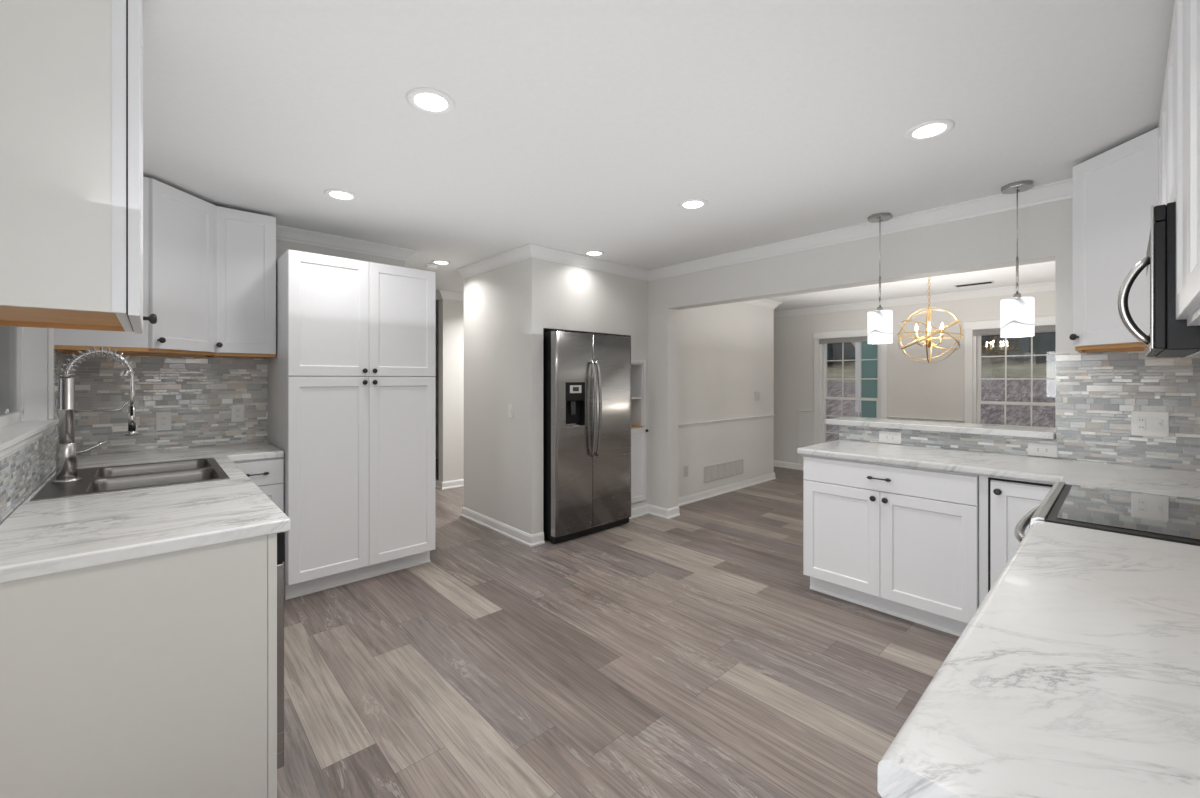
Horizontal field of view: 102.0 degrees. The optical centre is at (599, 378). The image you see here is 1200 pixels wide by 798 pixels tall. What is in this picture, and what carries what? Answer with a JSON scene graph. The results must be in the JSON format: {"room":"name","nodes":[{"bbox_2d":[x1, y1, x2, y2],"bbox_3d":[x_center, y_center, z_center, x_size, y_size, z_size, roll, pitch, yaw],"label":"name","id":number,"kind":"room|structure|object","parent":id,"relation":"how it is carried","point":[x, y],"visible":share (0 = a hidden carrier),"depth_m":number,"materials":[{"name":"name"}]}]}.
{"room":"kitchen","nodes":[
{"label":"kitchen","id":0,"kind":"room"},
{"bbox_2d":[0,470,55,524],"bbox_3d":[-2.822,0.142,2.457,0.120,2.425,8.560,0,0,-43],"label":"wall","id":1,"kind":"structure","parent":0,"point":[55,470],"depth_m":1.80,"materials":[{"name":"grey"}]},
{"bbox_2d":[0,326,58,460],"bbox_3d":[-2.131,-0.288,1.731,0.149,1.075,1.355,0,0,-43],"label":"window","id":2,"kind":"structure","parent":1,"relation":"in","point":[26,353],"depth_m":2.12,"materials":[{"name":"white paint"}]},
{"bbox_2d":[0,350,69,522],"bbox_3d":[-2.240,0.151,1.921,0.008,0.578,2.282,0,0,-43],"label":"tile backsplash","id":3,"kind":"structure","parent":1,"relation":"attached to","point":[23,471],"depth_m":1.86,"materials":[{"name":"grey tile"}]},
{"bbox_2d":[0,0,156,333],"bbox_3d":[-1.302,-0.591,1.165,0.358,0.909,0.581,0,0,-43],"label":"upper cabinet","id":4,"kind":"object","parent":1,"relation":"attached to","point":[71,71],"visible":1,"depth_m":0.99,"materials":[{"name":"white laminate"}]},
{"bbox_2d":[54,177,216,356],"bbox_3d":[-2.568,-0.593,2.740,0.638,0.905,0.648,0,0,-43],"label":"upper cabinet","id":5,"kind":"object","parent":1,"relation":"attached to","point":[180,227],"visible":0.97,"depth_m":2.66,"materials":[{"name":"white paint"}]},
{"bbox_2d":[77,240,404,455],"bbox_3d":[-3.654,0.142,4.848,1.905,2.425,3.920,0,0,-43],"label":"wall","id":6,"kind":"structure","parent":0,"point":[282,247],"depth_m":3.65,"materials":[{"name":"white paint"}]},
{"bbox_2d":[70,354,267,455],"bbox_3d":[-2.670,0.151,3.083,0.936,0.578,0.008,0,0,-43],"label":"tile backsplash","id":7,"kind":"structure","parent":6,"relation":"attached to","point":[199,393],"depth_m":3.06,"materials":[{"name":"grey tile"}]},
{"bbox_2d":[156,412,170,430],"bbox_3d":[-2.717,0.265,3.027,0.072,0.115,0.008,0,0,-43],"label":"wall outlet","id":8,"kind":"object","parent":7,"relation":"attached to","point":[163,419],"visible":1,"depth_m":3.02,"materials":[{"name":"white plastic"}]},
{"bbox_2d":[161,416,166,426],"bbox_3d":[-2.715,0.265,3.026,0.028,0.066,0.002,0,0,-43],"label":"socket","id":9,"kind":"object","parent":8,"relation":"attached to","point":[163,418],"depth_m":3.03,"materials":[{"name":"white plastic"}]},
{"bbox_2d":[231,405,243,421],"bbox_3d":[-2.444,0.235,3.280,0.072,0.115,0.008,0,0,-43],"label":"wall outlet","id":10,"kind":"object","parent":7,"relation":"attached to","point":[237,411],"visible":1,"depth_m":3.28,"materials":[{"name":"white plastic"}]},
{"bbox_2d":[235,409,239,417],"bbox_3d":[-2.442,0.235,3.278,0.028,0.066,0.002,0,0,-43],"label":"socket","id":11,"kind":"object","parent":10,"relation":"attached to","point":[237,411],"depth_m":3.28,"materials":[{"name":"white plastic"}]},
{"bbox_2d":[209,206,275,358],"bbox_3d":[-2.319,-0.593,3.150,0.326,0.905,0.384,0,0,-43],"label":"upper cabinet","id":12,"kind":"object","parent":6,"relation":"attached to","point":[246,241],"visible":0.88,"depth_m":3.04,"materials":[{"name":"white paint"}]},
{"bbox_2d":[276,225,417,260],"bbox_3d":[-2.402,-1.027,4.249,1.036,0.086,1.498,0,0,-43],"label":"trim","id":13,"kind":"structure","parent":6,"relation":"attached to","point":[284,233],"depth_m":3.69,"materials":[{"name":"white paint"}]},
{"bbox_2d":[435,315,438,458],"bbox_3d":[-2.210,0.142,8.770,5.540,2.425,0.120,0,0,-43],"label":"wall","id":14,"kind":"structure","parent":0,"point":[437,316],"depth_m":8.20,"materials":[{"name":"white paint"}]},
{"bbox_2d":[439,299,463,481],"bbox_3d":[-0.324,0.142,7.517,4.470,2.425,0.120,0,0,-43],"label":"wall","id":15,"kind":"structure","parent":0,"point":[451,312],"depth_m":6.03,"materials":[{"name":"white paint"}]},
{"bbox_2d":[436,290,463,300],"bbox_3d":[-1.060,-1.025,8.141,4.405,0.090,2.205,0,0,-43],"label":"trim","id":16,"kind":"structure","parent":15,"relation":"attached to","point":[440,294],"depth_m":5.98,"materials":[{"name":"white paint"}]},
{"bbox_2d":[436,479,463,489],"bbox_3d":[-1.058,1.310,8.184,4.344,0.090,2.144,0,0,-43],"label":"baseboard","id":17,"kind":"structure","parent":15,"relation":"attached to","point":[441,485],"depth_m":6.02,"materials":[{"name":"white paint"}]},
{"bbox_2d":[277,459,958,797],"bbox_3d":[-0.047,1.405,4.927,7.820,0.100,8.700,0,0,-43],"label":"floor","id":18,"kind":"structure","parent":0,"point":[693,653],"depth_m":2.26,"materials":[{"name":"wood"}]},
{"bbox_2d":[0,533,276,797],"bbox_3d":[-1.248,0.918,1.311,0.633,0.873,0.021,0,0,-43],"label":"cabinet end panel","id":19,"kind":"object","parent":18,"relation":"on","point":[155,676],"visible":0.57,"depth_m":1.31,"materials":[{"name":"white laminate"}]},
{"bbox_2d":[234,457,283,562],"bbox_3d":[-2.223,0.918,3.081,0.282,0.873,0.613,0,0,-43],"label":"base cabinet","id":20,"kind":"object","parent":18,"relation":"on","point":[267,474],"visible":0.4,"depth_m":2.92,"materials":[{"name":"white paint"}]},
{"bbox_2d":[277,532,284,768],"bbox_3d":[-1.430,0.920,1.567,0.608,0.870,0.597,0,0,-43],"label":"dishwasher","id":21,"kind":"object","parent":18,"relation":"on","point":[280,536],"visible":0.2,"depth_m":1.55,"materials":[{"name":"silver metal"}]},
{"bbox_2d":[268,249,435,599],"bbox_3d":[-1.748,0.290,3.455,0.916,2.130,0.708,0,0,-43],"label":"pantry cabinet","id":22,"kind":"object","parent":18,"relation":"on","point":[352,373],"visible":0.99,"depth_m":3.17,"materials":[{"name":"white paint"}]},
{"bbox_2d":[543,329,630,543],"bbox_3d":[-0.263,0.476,4.486,0.888,1.758,0.856,0,0,-43],"label":"refrigerator","id":23,"kind":"object","parent":18,"relation":"on","point":[587,376],"visible":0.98,"depth_m":4.14,"materials":[{"name":"silver metal"}]},
{"bbox_2d":[803,455,978,636],"bbox_3d":[1.812,0.918,2.962,0.682,0.873,0.884,0,0,-43],"label":"base cabinet","id":24,"kind":"object","parent":18,"relation":"on","point":[898,541],"visible":0.83,"depth_m":2.71,"materials":[{"name":"white paint"}]},
{"bbox_2d":[979,475,1053,605],"bbox_3d":[2.360,0.918,2.225,0.877,0.873,0.936,0,0,-43],"label":"base cabinet","id":25,"kind":"object","parent":18,"relation":"on","point":[1003,502],"visible":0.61,"depth_m":2.36,"materials":[{"name":"white paint"}]},
{"bbox_2d":[797,440,1199,498],"bbox_3d":[2.045,0.460,2.559,0.877,0.039,1.859,0,0,-43],"label":"countertop","id":26,"kind":"structure","parent":25,"relation":"on","point":[1152,480],"depth_m":2.44,"materials":[{"name":"white stone"}]},
{"bbox_2d":[1014,482,1199,545],"bbox_3d":[1.826,0.862,1.581,0.757,0.885,0.713,0,0,-43],"label":"electric range","id":27,"kind":"object","parent":18,"relation":"on","point":[1147,515],"visible":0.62,"depth_m":1.59,"materials":[{"name":"black glass"}]},
{"bbox_3d":[1.060,0.924,0.833,1.360,0.862,0.655,0,0,-43],"label":"base cabinet","id":28,"kind":"object","parent":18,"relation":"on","visible":0},
{"bbox_2d":[878,521,1199,797],"bbox_3d":[1.056,0.465,0.812,1.399,0.048,0.636,0,0,-43],"label":"countertop","id":29,"kind":"structure","parent":28,"relation":"on","point":[1076,674],"depth_m":0.70,"materials":[{"name":"white stone"}]},
{"bbox_3d":[-1.964,0.918,2.125,0.680,0.873,0.940,0,0,-43],"label":"base cabinet","id":30,"kind":"object","parent":18,"relation":"on","visible":0},
{"bbox_2d":[0,442,290,583],"bbox_3d":[-1.891,0.460,2.239,0.935,0.039,2.288,0,0,-43],"label":"countertop","id":31,"kind":"structure","parent":30,"relation":"on","point":[50,536],"depth_m":1.52,"materials":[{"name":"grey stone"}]},
{"bbox_2d":[51,346,139,482],"bbox_3d":[-2.203,0.146,2.131,0.271,0.579,0.090,0,0,-43],"label":"kitchen faucet","id":32,"kind":"object","parent":31,"relation":"on","point":[66,449],"visible":1,"depth_m":2.07,"materials":[{"name":"silver metal"}]},
{"bbox_2d":[30,457,229,500],"bbox_3d":[-2.094,0.534,2.218,0.573,0.196,0.770,0,0,-43],"label":"sink","id":33,"kind":"object","parent":31,"relation":"in","point":[97,480],"visible":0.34,"depth_m":2.24,"materials":[{"name":"grey metal"}]},
{"bbox_2d":[464,257,773,534],"bbox_3d":[0.503,0.142,5.694,3.930,2.425,1.200,0,0,-43],"label":"wall","id":34,"kind":"structure","parent":0,"point":[508,309],"depth_m":4.49,"materials":[{"name":"white paint"}]},
{"bbox_2d":[460,507,544,546],"bbox_3d":[-0.575,1.310,4.718,1.069,0.090,1.218,0,0,-43],"label":"baseboard","id":35,"kind":"structure","parent":34,"relation":"attached to","point":[523,537],"depth_m":4.22,"materials":[{"name":"white paint"}]},
{"bbox_2d":[508,404,512,417],"bbox_3d":[-0.769,0.275,4.164,0.016,0.115,0.070,0,0,-43],"label":"light switch","id":36,"kind":"object","parent":34,"relation":"attached to","point":[510,406],"visible":1,"depth_m":4.16,"materials":[{"name":"white plastic"}]},
{"bbox_2d":[631,360,648,503],"bbox_3d":[0.260,0.519,4.860,0.296,1.408,0.346,0,0,-43],"label":"niche","id":37,"kind":"object","parent":34,"relation":"in","point":[638,367],"visible":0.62,"depth_m":4.84,"materials":[{"name":"white laminate"}]},
{"bbox_2d":[629,472,775,518],"bbox_3d":[1.358,1.310,5.583,2.874,0.090,0.364,0,0,-43],"label":"baseboard","id":38,"kind":"structure","parent":34,"relation":"attached to","point":[698,496],"depth_m":5.35,"materials":[{"name":"white paint"}]},
{"bbox_2d":[678,415,773,497],"bbox_3d":[1.492,0.874,5.768,2.318,0.779,0.033,0,0,-43],"label":"wainscot","id":39,"kind":"structure","parent":34,"relation":"attached to","point":[749,439],"depth_m":5.74,"materials":[{"name":"white paint"}]},
{"bbox_2d":[684,466,687,476],"bbox_3d":[0.932,1.000,5.253,0.070,0.115,0.008,0,0,-43],"label":"wall outlet","id":40,"kind":"object","parent":39,"relation":"attached to","point":[685,467],"visible":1,"depth_m":5.24,"materials":[{"name":"grey plastic"}]},
{"bbox_2d":[704,459,742,482],"bbox_3d":[1.476,1.083,5.755,0.820,0.180,0.010,0,0,-43],"label":"return air vent","id":41,"kind":"object","parent":39,"relation":"attached to","point":[723,469],"visible":1,"depth_m":5.73,"materials":[{"name":"grey plastic"}]},
{"bbox_2d":[755,392,759,400],"bbox_3d":[2.036,0.225,6.283,0.115,0.115,0.016,0,0,-43],"label":"light switch","id":42,"kind":"object","parent":34,"relation":"attached to","point":[757,394],"visible":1,"depth_m":6.29,"materials":[{"name":"grey plastic"}]},
{"bbox_2d":[741,299,781,308],"bbox_3d":[1.506,-0.988,5.832,2.430,0.084,0.200,0,0,-43],"label":"trim","id":43,"kind":"structure","parent":34,"relation":"attached to","point":[766,303],"depth_m":6.34,"materials":[{"name":"white paint"}]},
{"bbox_2d":[142,0,1174,314],"bbox_3d":[-0.047,-1.110,4.927,7.820,0.160,8.700,0,0,-43],"label":"ceiling","id":44,"kind":"structure","parent":0,"point":[574,126],"depth_m":1.96,"materials":[{"name":"white paint"}]},
{"bbox_2d":[324,189,357,200],"bbox_3d":[-1.506,-1.066,2.830,0.178,0.008,0.178,0,0,-43],"label":"recessed light","id":45,"kind":"object","parent":44,"relation":"in","point":[337,194],"visible":1,"depth_m":2.82,"materials":[{"name":"white paint"}]},
{"bbox_2d":[406,88,454,114],"bbox_3d":[-0.652,-1.066,1.876,0.178,0.008,0.178,0,0,-43],"label":"recessed light","id":46,"kind":"object","parent":44,"relation":"in","point":[426,100],"visible":1,"depth_m":1.87,"materials":[{"name":"white paint"}]},
{"bbox_2d":[425,263,437,269],"bbox_3d":[-1.583,-1.050,4.570,0.120,0.040,0.120,0,0,-43],"label":"smoke detector","id":47,"kind":"object","parent":44,"relation":"attached to","point":[430,266],"visible":1,"depth_m":4.53,"materials":[{"name":"white plastic"}]},
{"bbox_2d":[431,260,450,264],"bbox_3d":[-1.459,-1.066,4.466,0.178,0.008,0.178,0,0,-43],"label":"recessed light","id":48,"kind":"object","parent":44,"relation":"in","point":[438,262],"visible":1,"depth_m":4.45,"materials":[{"name":"white paint"}]},
{"bbox_2d":[584,250,604,255],"bbox_3d":[-0.050,-1.066,4.142,0.178,0.008,0.178,0,0,-43],"label":"recessed light","id":49,"kind":"object","parent":44,"relation":"in","point":[592,252],"visible":1,"depth_m":4.13,"materials":[{"name":"white paint"}]},
{"bbox_2d":[678,199,707,209],"bbox_3d":[0.570,-1.066,2.978,0.178,0.008,0.178,0,0,-43],"label":"recessed light","id":50,"kind":"object","parent":44,"relation":"in","point":[690,204],"visible":1,"depth_m":2.97,"materials":[{"name":"white paint"}]},
{"bbox_2d":[867,213,892,343],"bbox_3d":[1.840,-0.651,3.195,0.144,0.838,0.144,0,0,-43],"label":"pendant light","id":51,"kind":"object","parent":44,"relation":"hanging from","point":[879,321],"visible":1,"depth_m":3.15,"materials":[{"name":"white glass"}]},
{"bbox_2d":[905,119,954,140],"bbox_3d":[1.416,-1.066,2.092,0.178,0.008,0.178,0,0,-43],"label":"recessed light","id":52,"kind":"object","parent":44,"relation":"in","point":[932,129],"visible":1,"depth_m":2.08,"materials":[{"name":"white paint"}]},
{"bbox_2d":[897,280,963,362],"bbox_3d":[3.109,-0.589,4.592,0.522,0.882,0.521,0,0,-43],"label":"orb chandelier","id":53,"kind":"object","parent":44,"relation":"hanging from","point":[929,338],"visible":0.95,"depth_m":4.58,"materials":[{"name":"gold metal"}]},
{"bbox_2d":[953,281,994,286],"bbox_3d":[4.050,-1.025,5.269,0.140,0.010,0.340,0,0,-43],"label":"ceiling vent","id":54,"kind":"object","parent":44,"relation":"in","point":[984,282],"visible":1,"depth_m":5.25,"materials":[{"name":"grey plastic"}]},
{"bbox_2d":[1000,181,1034,337],"bbox_3d":[2.308,-0.651,2.689,0.144,0.838,0.144,0,0,-43],"label":"pendant light","id":55,"kind":"object","parent":44,"relation":"hanging from","point":[1017,313],"visible":1,"depth_m":2.65,"materials":[{"name":"white glass"}]},
{"bbox_2d":[1013,293,1021,297],"bbox_3d":[2.308,-0.443,2.689,0.040,0.055,0.040,0,0,-43],"label":"socket","id":56,"kind":"object","parent":55,"relation":"attached to","point":[1017,294],"depth_m":2.68,"materials":[{"name":"silver metal"}]},
{"bbox_2d":[774,290,1055,462],"bbox_3d":[2.733,0.142,7.592,0.120,2.425,8.560,0,0,-43],"label":"wall","id":57,"kind":"structure","parent":0,"point":[916,389],"depth_m":6.23,"materials":[{"name":"white paint"}]},
{"bbox_2d":[774,460,802,469],"bbox_3d":[3.372,1.310,6.794,0.024,0.090,5.800,0,0,-43],"label":"baseboard","id":58,"kind":"structure","parent":57,"relation":"attached to","point":[782,464],"depth_m":7.35,"materials":[{"name":"white paint"}]},
{"bbox_2d":[798,410,813,463],"bbox_3d":[3.032,0.867,7.154,0.033,0.794,0.230,0,0,-43],"label":"wainscot","id":59,"kind":"structure","parent":57,"relation":"attached to","point":[806,418],"depth_m":7.17,"materials":[{"name":"white paint"}]},
{"bbox_2d":[813,329,887,444],"bbox_3d":[3.467,0.252,6.746,0.150,1.845,0.996,0,0,-43],"label":"window","id":60,"kind":"structure","parent":57,"relation":"in","point":[821,339],"depth_m":6.86,"materials":[{"name":"white paint"}]},
{"bbox_2d":[774,281,1055,317],"bbox_3d":[3.352,-0.988,6.775,0.080,0.084,5.800,0,0,-43],"label":"trim","id":61,"kind":"structure","parent":57,"relation":"attached to","point":[1046,286],"depth_m":6.02,"materials":[{"name":"white paint"}]},
{"bbox_2d":[887,416,963,422],"bbox_3d":[4.037,0.879,6.067,0.033,0.769,0.810,0,0,-43],"label":"wainscot","id":62,"kind":"structure","parent":57,"relation":"attached to","point":[888,417],"depth_m":6.04,"materials":[{"name":"white paint"}]},
{"bbox_2d":[963,316,1055,427],"bbox_3d":[4.675,0.252,5.439,0.150,1.845,0.996,0,0,-43],"label":"window","id":63,"kind":"structure","parent":57,"relation":"in","point":[974,331],"depth_m":5.69,"materials":[{"name":"white paint"}]},
{"bbox_2d":[648,198,1196,508],"bbox_3d":[1.806,0.142,3.597,0.164,2.425,3.710,0,0,-43],"label":"wall","id":64,"kind":"structure","parent":0,"point":[1045,231],"depth_m":3.51,"materials":[{"name":"white paint"}]},
{"bbox_2d":[456,178,1072,280],"bbox_3d":[0.590,-1.027,3.691,1.494,0.086,4.260,0,0,-43],"label":"trim","id":65,"kind":"structure","parent":64,"relation":"attached to","point":[1063,189],"depth_m":3.67,"materials":[{"name":"white paint"}]},
{"bbox_2d":[825,417,1055,439],"bbox_3d":[2.197,0.315,3.234,0.355,0.038,1.234,0,0,-43],"label":"bar","id":66,"kind":"object","parent":64,"relation":"attached to","point":[965,428],"visible":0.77,"depth_m":3.08,"materials":[{"name":"white stone"}]},
{"bbox_2d":[839,351,1199,470],"bbox_3d":[2.372,0.151,2.857,0.008,0.578,1.854,0,0,-43],"label":"tile backsplash","id":67,"kind":"structure","parent":64,"relation":"attached to","point":[1097,394],"depth_m":2.53,"materials":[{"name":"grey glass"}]},
{"bbox_2d":[879,431,900,443],"bbox_3d":[1.962,0.398,3.289,0.008,0.078,0.135,0,0,-43],"label":"wall outlet","id":68,"kind":"object","parent":67,"relation":"attached to","point":[884,436],"visible":1,"depth_m":3.29,"materials":[{"name":"white plastic"}]},
{"bbox_2d":[885,435,894,439],"bbox_3d":[1.960,0.398,3.287,0.002,0.028,0.066,0,0,-43],"label":"socket","id":69,"kind":"object","parent":68,"relation":"attached to","point":[887,437],"depth_m":3.29,"materials":[{"name":"white plastic"}]},
{"bbox_2d":[1028,442,1057,457],"bbox_3d":[2.482,0.400,2.727,0.008,0.072,0.125,0,0,-43],"label":"wall outlet","id":70,"kind":"object","parent":67,"relation":"attached to","point":[1035,449],"visible":1,"depth_m":2.72,"materials":[{"name":"white plastic"}]},
{"bbox_2d":[1034,447,1049,452],"bbox_3d":[2.480,0.400,2.725,0.002,0.028,0.066,0,0,-43],"label":"socket","id":71,"kind":"object","parent":70,"relation":"attached to","point":[1036,449],"depth_m":2.73,"materials":[{"name":"white plastic"}]},
{"bbox_2d":[1131,411,1168,436],"bbox_3d":[2.750,0.227,2.432,0.016,0.125,0.125,0,0,-43],"label":"outlet","id":72,"kind":"object","parent":67,"relation":"attached to","point":[1143,423],"visible":1,"depth_m":2.43,"materials":[{"name":"white plastic"}]},
{"bbox_2d":[1137,417,1145,429],"bbox_3d":[2.732,0.227,2.453,0.002,0.066,0.028,0,0,-43],"label":"socket","id":73,"kind":"object","parent":72,"relation":"attached to","point":[1141,421],"depth_m":2.45,"materials":[{"name":"white plastic"}]},
{"bbox_2d":[1069,128,1157,352],"bbox_3d":[2.564,-0.593,2.200,0.618,0.905,0.628,0,0,-43],"label":"upper cabinet","id":74,"kind":"object","parent":64,"relation":"attached to","point":[1115,190],"visible":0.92,"depth_m":2.21,"materials":[{"name":"white paint"}]},
{"bbox_3d":[2.820,0.142,1.925,7.685,2.425,0.120,0,0,-43],"label":"wall","id":75,"kind":"structure","parent":0,"visible":0},
{"bbox_2d":[1158,103,1161,205],"bbox_3d":[2.335,-0.593,1.798,0.276,0.905,0.348,0,0,-43],"label":"upper cabinet","id":76,"kind":"object","parent":75,"relation":"attached to","point":[1160,118],"visible":0.08,"depth_m":1.97,"materials":[{"name":"white paint"}]},
{"bbox_2d":[1162,0,1175,204],"bbox_3d":[1.941,-0.764,1.455,0.760,0.562,0.379,0,0,-43],"label":"upper cabinet","id":77,"kind":"object","parent":75,"relation":"attached to","point":[1169,89],"visible":0.1,"depth_m":1.52,"materials":[{"name":"white paint"}]},
{"bbox_2d":[1117,202,1199,358],"bbox_3d":[1.914,-0.275,1.484,0.754,0.409,0.455,0,0,-43],"label":"microwave","id":78,"kind":"object","parent":77,"relation":"attached to","point":[1166,336],"visible":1,"depth_m":1.34,"materials":[{"name":"black metal"}]},
{"bbox_2d":[1176,0,1199,325],"bbox_3d":[1.391,-0.593,0.925,0.760,0.905,0.348,0,0,-43],"label":"upper cabinet","id":79,"kind":"object","parent":75,"relation":"attached to","point":[1187,11],"visible":1,"depth_m":1.07,"materials":[{"name":"white paint"}]},
{"label":"outside","id":80,"kind":"structure","parent":0,"visible":0},
{"bbox_2d":[826,341,1055,441],"bbox_3d":[18.562,-2.016,23.968,45.000,7.639,60.000,0,0,-43],"label":"ground","id":81,"kind":"structure","parent":80,"point":[992,367],"depth_m":12.92,"materials":[{"name":"grey soil"}]},
{"bbox_2d":[827,342,854,361],"bbox_3d":[9.956,-5.363,21.693,3.572,10.520,3.575,0,0,-43],"label":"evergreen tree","id":82,"kind":"object","parent":81,"relation":"on","point":[834,350],"visible":0.03,"depth_m":20.53,"materials":[{"name":"green plant"}]},
{"bbox_2d":[855,341,876,417],"bbox_3d":[5.300,-0.020,8.372,0.650,3.950,1.900,0,0,-43],"label":"neighbouring wing","id":83,"kind":"object","parent":81,"relation":"on","point":[868,351],"visible":0.19,"depth_m":8.69},
{"bbox_2d":[982,334,999,346],"bbox_3d":[16.683,-5.773,20.314,3.383,10.020,3.469,0,0,8],"label":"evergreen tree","id":84,"kind":"object","parent":81,"relation":"on","point":[987,340],"visible":0.02,"depth_m":19.68,"materials":[{"name":"green plant"}]},
{"bbox_2d":[983,331,1055,360],"bbox_3d":[15.059,-5.275,16.120,3.349,10.344,3.895,0,0,-43],"label":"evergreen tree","id":85,"kind":"object","parent":81,"relation":"on","point":[1044,342],"visible":0.06,"depth_m":15.74,"materials":[{"name":"green plant"}]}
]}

